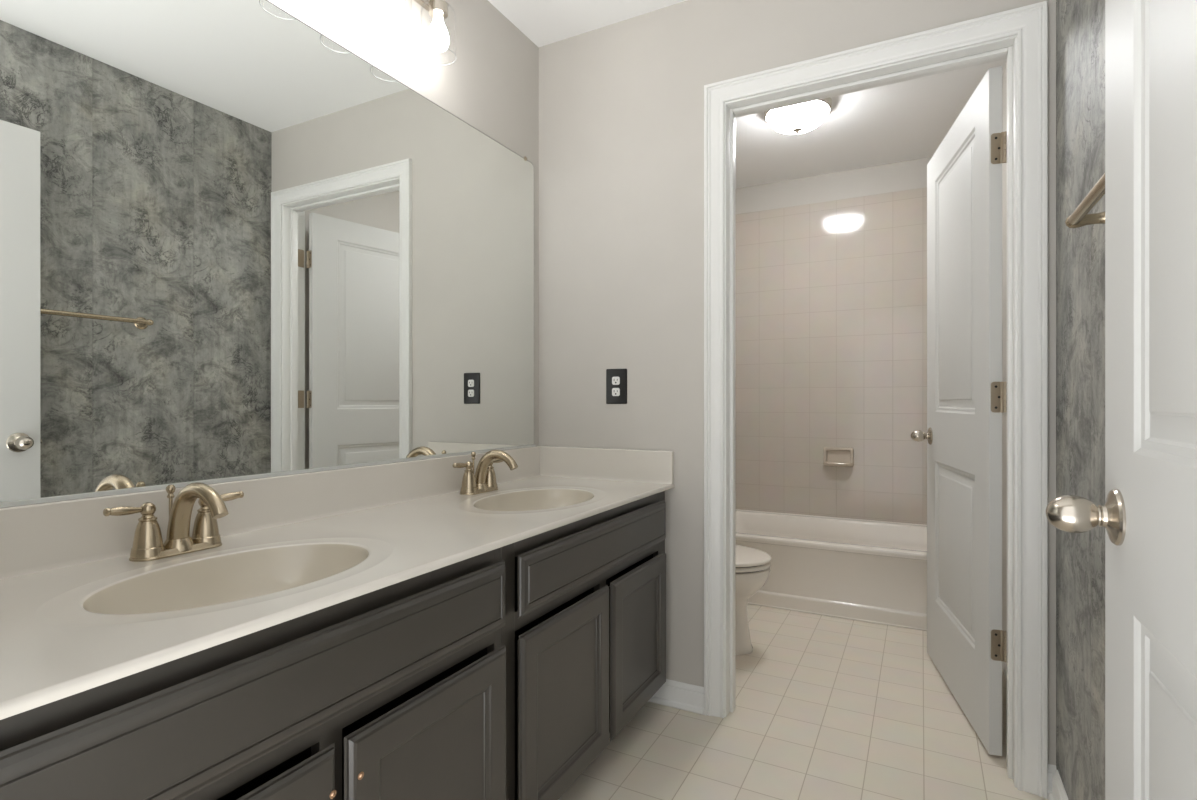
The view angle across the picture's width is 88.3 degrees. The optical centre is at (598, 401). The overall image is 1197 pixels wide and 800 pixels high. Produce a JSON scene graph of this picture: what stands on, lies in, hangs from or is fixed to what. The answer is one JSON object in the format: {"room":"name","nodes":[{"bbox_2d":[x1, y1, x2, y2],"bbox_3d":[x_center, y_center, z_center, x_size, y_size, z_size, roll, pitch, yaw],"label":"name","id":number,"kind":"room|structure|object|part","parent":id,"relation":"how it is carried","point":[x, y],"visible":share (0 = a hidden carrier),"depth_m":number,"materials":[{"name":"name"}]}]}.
{"room":"bathroom","nodes":[
{"label":"bathroom","id":0,"kind":"room"},
{"bbox_2d":[267,0,538,445],"bbox_3d":[-0.720,-0.164,1.609,0.120,2.440,2.093,0,0,28],"label":"wall","id":1,"kind":"structure","parent":0,"point":[492,84],"depth_m":2.02,"materials":[{"name":"beige paint"}]},
{"bbox_2d":[0,0,535,507],"bbox_3d":[-0.664,-0.376,1.573,0.011,1.093,1.804,0,0,28],"label":"wall mirror","id":2,"kind":"object","parent":1,"relation":"attached to","point":[235,245],"visible":1,"depth_m":1.33,"materials":[{"name":"grey mirror"}]},
{"bbox_2d":[0,446,539,579],"bbox_3d":[-0.655,0.227,1.575,0.024,0.112,1.863,0,0,28],"label":"backsplash","id":3,"kind":"structure","parent":1,"relation":"attached to","point":[39,537],"depth_m":1.34,"materials":[{"name":"stone"}]},
{"bbox_2d":[414,0,455,64],"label":"vanity light","id":4,"kind":"object","parent":1,"relation":"attached to","point":[438,38],"depth_m":1.74,"materials":[{"name":"white glass"}]},
{"bbox_3d":[-0.664,-1.234,1.561,0.022,0.110,0.679,0,0,28],"label":"plate","id":5,"kind":"part","parent":4,"relation":"part of","materials":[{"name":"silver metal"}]},
{"bbox_3d":[-0.457,-1.049,1.757,0.060,0.092,0.060,0,0,28],"label":"bulb","id":6,"kind":"part","parent":4,"relation":"part of","materials":[{"name":"white glass"}]},
{"bbox_2d":[429,0,447,19],"bbox_3d":[-0.457,-1.139,1.757,0.053,0.076,0.053,0,0,28],"label":"socket","id":7,"kind":"object","parent":4,"relation":"attached to","point":[437,8],"depth_m":1.74,"materials":[{"name":"silver metal"}]},
{"bbox_2d":[488,0,1006,188],"bbox_3d":[0.500,-1.434,2.030,1.900,0.100,4.100,0,0,28],"label":"ceiling","id":8,"kind":"structure","parent":0,"point":[908,120],"depth_m":3.00,"materials":[{"name":"white paint"}]},
{"bbox_2d":[764,97,831,133],"bbox_3d":[0.932,-1.320,2.887,0.302,0.128,0.302,0,0,28],"label":"ceiling light","id":9,"kind":"object","parent":8,"relation":"attached to","point":[804,117],"visible":0.84,"depth_m":2.82,"materials":[{"name":"white glass"}]},
{"bbox_2d":[539,0,1055,764],"bbox_3d":[0.573,-0.164,2.049,1.762,2.440,0.115,0,0,28],"label":"wall","id":10,"kind":"structure","parent":0,"point":[621,104],"depth_m":2.17,"materials":[{"name":"beige paint"}]},
{"bbox_2d":[606,369,626,403],"bbox_3d":[0.065,-0.057,2.245,0.084,0.128,0.009,0,0,28],"label":"outlet","id":11,"kind":"object","parent":10,"relation":"attached to","point":[616,379],"visible":1,"depth_m":2.24,"materials":[{"name":"black plastic"}]},
{"bbox_2d":[612,388,619,395],"bbox_3d":[0.063,-0.036,2.243,0.031,0.030,0.004,0,0,28],"label":"receptacle","id":12,"kind":"object","parent":11,"relation":"attached to","point":[615,391],"depth_m":2.24,"materials":[{"name":"white plastic"}]},
{"bbox_2d":[612,377,619,384],"bbox_3d":[0.063,-0.077,2.243,0.031,0.030,0.004,0,0,28],"label":"receptacle","id":13,"kind":"object","parent":11,"relation":"attached to","point":[615,380],"depth_m":2.24,"materials":[{"name":"white plastic"}]},
{"bbox_2d":[648,679,703,714],"bbox_3d":[0.266,1.013,2.133,0.208,0.085,0.021,0,0,28],"label":"baseboard","id":14,"kind":"structure","parent":10,"relation":"attached to","point":[675,694],"depth_m":2.12,"materials":[{"name":"white wood"}]},
{"bbox_2d":[724,35,1016,787],"bbox_3d":[0.810,0.021,1.924,0.838,2.068,0.117,0,0,28],"label":"trim","id":15,"kind":"structure","parent":10,"relation":"attached to","point":[1005,48],"depth_m":1.91,"materials":[{"name":"white"}]},
{"bbox_2d":[704,1,1047,798],"bbox_3d":[0.779,-0.007,1.865,0.948,2.123,0.019,0,0,28],"label":"trim","id":16,"kind":"structure","parent":10,"relation":"attached to","point":[1029,23],"depth_m":1.67,"materials":[{"name":"white wood"}]},
{"bbox_2d":[911,66,1006,755],"bbox_3d":[1.272,0.027,2.165,0.183,2.033,0.829,0,0,16],"label":"door","id":17,"kind":"structure","parent":10,"relation":"in","point":[967,393],"depth_m":2.03,"materials":[{"name":"white wood"}]},
{"bbox_3d":[1.316,0.139,2.516,0.074,0.070,0.070,0,0,16],"label":"knob","id":18,"kind":"part","parent":17,"relation":"part of","materials":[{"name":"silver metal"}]},
{"bbox_2d":[1048,764,1055,794],"bbox_3d":[1.207,1.013,1.639,0.020,0.085,0.021,0,0,28],"label":"baseboard","id":19,"kind":"structure","parent":10,"relation":"attached to","point":[1051,768],"depth_m":1.64,"materials":[{"name":"white wood"}]},
{"bbox_2d":[558,604,1047,799],"bbox_3d":[0.500,1.106,2.030,1.900,0.100,4.100,0,0,28],"label":"floor","id":20,"kind":"structure","parent":0,"point":[828,707],"depth_m":1.97,"materials":[{"name":"beige tile"}]},
{"bbox_2d":[0,547,505,799],"bbox_3d":[-0.637,0.676,1.032,0.558,0.756,0.906,0,0,28],"label":"vanity cabinet","id":21,"kind":"object","parent":20,"relation":"on","point":[397,691],"visible":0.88,"depth_m":0.90,"materials":[{"name":"black wood"}]},
{"bbox_3d":[-0.495,0.735,0.739,0.029,0.449,0.419,0,0,28],"label":"door","id":22,"kind":"part","parent":21,"relation":"part of","materials":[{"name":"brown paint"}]},
{"bbox_3d":[-0.295,0.735,1.121,0.029,0.449,0.409,0,0,28],"label":"door","id":23,"kind":"part","parent":21,"relation":"part of","materials":[{"name":"brown paint"}]},
{"bbox_2d":[501,491,665,799],"bbox_3d":[-0.207,0.676,1.855,0.555,0.756,0.950,0,0,28],"label":"vanity cabinet","id":24,"kind":"object","parent":20,"relation":"on","point":[583,635],"visible":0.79,"depth_m":1.59,"materials":[{"name":"black wood"}]},
{"bbox_2d":[0,446,674,719],"bbox_3d":[-0.417,0.293,1.450,0.563,0.244,1.863,0,0,28],"label":"countertop","id":25,"kind":"structure","parent":24,"relation":"on","point":[77,615],"depth_m":1.13,"materials":[{"name":"beige stone"}]},
{"bbox_2d":[103,482,243,561],"bbox_3d":[-0.773,0.215,1.160,0.196,0.135,0.178,0,0,-10],"label":"faucet","id":26,"kind":"object","parent":25,"relation":"on","point":[148,545],"visible":1,"depth_m":1.13,"materials":[{"name":"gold metal"}]},
{"bbox_3d":[-0.830,0.194,1.093,0.025,0.025,0.079,0,0,28],"label":"lever","id":27,"kind":"part","parent":26,"relation":"part of","materials":[{"name":"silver metal"}]},
{"bbox_3d":[-0.817,0.240,1.117,0.052,0.074,0.052,0,0,28],"label":"handle","id":28,"kind":"part","parent":26,"relation":"part of","materials":[{"name":"silver metal"}]},
{"bbox_3d":[-0.814,0.215,1.173,0.016,0.116,0.015,0,0,28],"label":"lift rod","id":29,"kind":"part","parent":26,"relation":"part of","materials":[{"name":"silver metal"}]},
{"bbox_3d":[-0.793,0.276,1.162,0.058,0.012,0.156,0,0,28],"label":"plate","id":30,"kind":"part","parent":26,"relation":"part of","materials":[{"name":"silver metal"}]},
{"bbox_3d":[-0.740,0.212,1.134,0.170,0.129,0.053,0,0,28],"label":"spout","id":31,"kind":"part","parent":26,"relation":"part of","materials":[{"name":"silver metal"}]},
{"bbox_3d":[-0.769,0.240,1.207,0.052,0.074,0.052,0,0,28],"label":"handle","id":32,"kind":"part","parent":26,"relation":"part of","materials":[{"name":"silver metal"}]},
{"bbox_3d":[-0.749,0.194,1.225,0.079,0.027,0.025,0,0,-41],"label":"lever","id":33,"kind":"part","parent":26,"relation":"part of","materials":[{"name":"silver metal"}]},
{"bbox_2d":[83,544,368,613],"bbox_3d":[-0.589,0.350,1.031,0.300,0.129,0.438,0,0,28],"label":"basin","id":34,"kind":"object","parent":25,"relation":"in","point":[215,583],"depth_m":1.11,"materials":[{"name":"beige ceramic"}]},
{"bbox_2d":[453,450,517,494],"bbox_3d":[-0.355,0.215,1.940,0.196,0.135,0.178,0,0,-10],"label":"faucet","id":35,"kind":"object","parent":25,"relation":"on","point":[484,479],"visible":1,"depth_m":1.91,"materials":[{"name":"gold metal"}]},
{"bbox_3d":[-0.411,0.194,1.873,0.025,0.025,0.079,0,0,28],"label":"lever","id":36,"kind":"part","parent":35,"relation":"part of","materials":[{"name":"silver metal"}]},
{"bbox_3d":[-0.399,0.240,1.897,0.052,0.074,0.052,0,0,28],"label":"handle","id":37,"kind":"part","parent":35,"relation":"part of","materials":[{"name":"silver metal"}]},
{"bbox_3d":[-0.397,0.215,1.953,0.016,0.116,0.015,0,0,28],"label":"lift rod","id":38,"kind":"part","parent":35,"relation":"part of","materials":[{"name":"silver metal"}]},
{"bbox_3d":[-0.375,0.276,1.942,0.058,0.012,0.156,0,0,28],"label":"plate","id":39,"kind":"part","parent":35,"relation":"part of","materials":[{"name":"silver metal"}]},
{"bbox_3d":[-0.351,0.240,1.987,0.052,0.074,0.052,0,0,28],"label":"handle","id":40,"kind":"part","parent":35,"relation":"part of","materials":[{"name":"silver metal"}]},
{"bbox_3d":[-0.331,0.194,2.005,0.079,0.027,0.025,0,0,-41],"label":"lever","id":41,"kind":"part","parent":35,"relation":"part of","materials":[{"name":"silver metal"}]},
{"bbox_3d":[-0.322,0.212,1.914,0.170,0.129,0.053,0,0,28],"label":"spout","id":42,"kind":"part","parent":35,"relation":"part of","materials":[{"name":"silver metal"}]},
{"bbox_2d":[474,489,593,510],"bbox_3d":[-0.181,0.350,1.808,0.300,0.129,0.438,0,0,28],"label":"basin","id":43,"kind":"object","parent":25,"relation":"in","point":[515,499],"depth_m":1.96,"materials":[{"name":"beige ceramic"}]},
{"bbox_3d":[-0.077,0.735,1.537,0.029,0.449,0.430,0,0,28],"label":"door","id":44,"kind":"part","parent":24,"relation":"part of","materials":[{"name":"brown paint"}]},
{"bbox_3d":[0.022,0.403,1.726,0.029,0.139,0.866,0,0,28],"label":"false drawer","id":45,"kind":"part","parent":24,"relation":"part of","materials":[{"name":"brown paint"}]},
{"bbox_3d":[0.126,0.735,1.925,0.029,0.449,0.416,0,0,28],"label":"door","id":46,"kind":"part","parent":24,"relation":"part of","materials":[{"name":"brown paint"}]},
{"bbox_2d":[736,545,770,654],"bbox_3d":[0.419,0.686,2.721,0.672,0.738,0.484,0,0,28],"label":"toilet","id":47,"kind":"object","parent":20,"relation":"on","point":[753,565],"visible":0.23,"depth_m":2.56,"materials":[{"name":"beige ceramic"}]},
{"bbox_3d":[0.520,0.681,2.669,0.443,0.018,0.372,0,0,28],"label":"seat","id":48,"kind":"part","parent":47,"relation":"part of","materials":[{"name":"beige plastic"}]},
{"bbox_3d":[0.520,0.655,2.668,0.444,0.026,0.374,0,0,28],"label":"lid","id":49,"kind":"part","parent":47,"relation":"part of","materials":[{"name":"beige"}]},
{"bbox_2d":[736,509,926,630],"bbox_3d":[1.248,0.874,3.382,1.519,0.363,0.740,0,0,28],"label":"bathtub","id":50,"kind":"object","parent":20,"relation":"on","point":[872,571],"visible":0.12,"depth_m":3.08,"materials":[{"name":"beige ceramic"}]},
{"bbox_2d":[736,157,931,213],"bbox_3d":[1.448,-0.164,3.763,1.780,2.440,0.100,0,0,28],"label":"wall","id":51,"kind":"structure","parent":0,"point":[911,174],"depth_m":3.72,"materials":[{"name":"beige paint"}]},
{"bbox_2d":[736,187,926,524],"bbox_3d":[1.422,-0.260,3.714,1.522,1.908,0.011,0,0,28],"label":"wall tile","id":52,"kind":"structure","parent":51,"relation":"attached to","point":[831,296],"depth_m":3.71,"materials":[{"name":"beige tile"}]},
{"bbox_2d":[823,447,853,466],"bbox_3d":[1.427,0.330,3.673,0.170,0.116,0.056,0,0,28],"label":"soap dish","id":53,"kind":"object","parent":52,"relation":"attached to","point":[832,456],"visible":1,"depth_m":3.69,"materials":[{"name":"beige ceramic"}]},
{"bbox_2d":[824,462,852,466],"bbox_3d":[1.426,0.373,3.671,0.162,0.025,0.052,0,0,28],"label":"tray","id":54,"kind":"object","parent":53,"relation":"on","point":[835,464],"depth_m":3.66,"materials":[{"name":"beige ceramic"}]},
{"bbox_2d":[1002,0,1104,799],"bbox_3d":[1.258,-0.164,1.599,0.133,2.440,3.910,0,0,28],"label":"wall","id":55,"kind":"structure","parent":0,"point":[1080,24],"depth_m":1.41,"materials":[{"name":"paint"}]},
{"bbox_2d":[1002,661,1006,680],"bbox_3d":[1.498,1.013,2.223,0.021,0.085,1.052,0,0,28],"label":"baseboard","id":56,"kind":"structure","parent":55,"relation":"attached to","point":[1004,664],"depth_m":2.40,"materials":[{"name":"white"}]},
{"bbox_2d":[1048,770,1068,799],"bbox_3d":[0.777,1.013,0.821,0.021,0.085,1.826,0,0,28],"label":"baseboard","id":57,"kind":"structure","parent":55,"relation":"attached to","point":[1058,790],"depth_m":1.59,"materials":[{"name":"white wood"}]},
{"bbox_2d":[1065,173,1104,227],"bbox_3d":[0.767,-0.336,0.865,0.080,0.053,0.658,0,0,28],"label":"towel bar","id":58,"kind":"object","parent":55,"relation":"attached to","point":[1080,217],"visible":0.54,"depth_m":1.07,"materials":[{"name":"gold metal"}]},
{"bbox_3d":[0.908,-0.336,1.133,0.080,0.053,0.053,0,0,28],"label":"post","id":59,"kind":"part","parent":58,"relation":"part of","materials":[{"name":"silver metal"}]},
{"bbox_3d":[-0.399,-0.164,0.322,1.642,2.440,0.110,0,0,28],"label":"wall","id":60,"kind":"structure","parent":0,"visible":0},
{"bbox_2d":[1046,0,1196,799],"bbox_3d":[0.490,0.028,0.426,0.183,2.035,0.908,0,0,28],"label":"door","id":61,"kind":"structure","parent":60,"relation":"in","point":[1148,516],"depth_m":0.67,"materials":[{"name":"white wood"}]},
{"bbox_3d":[0.619,0.145,0.791,0.074,0.070,0.070,0,0,28],"label":"knob","id":62,"kind":"part","parent":61,"relation":"part of","materials":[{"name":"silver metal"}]}
]}

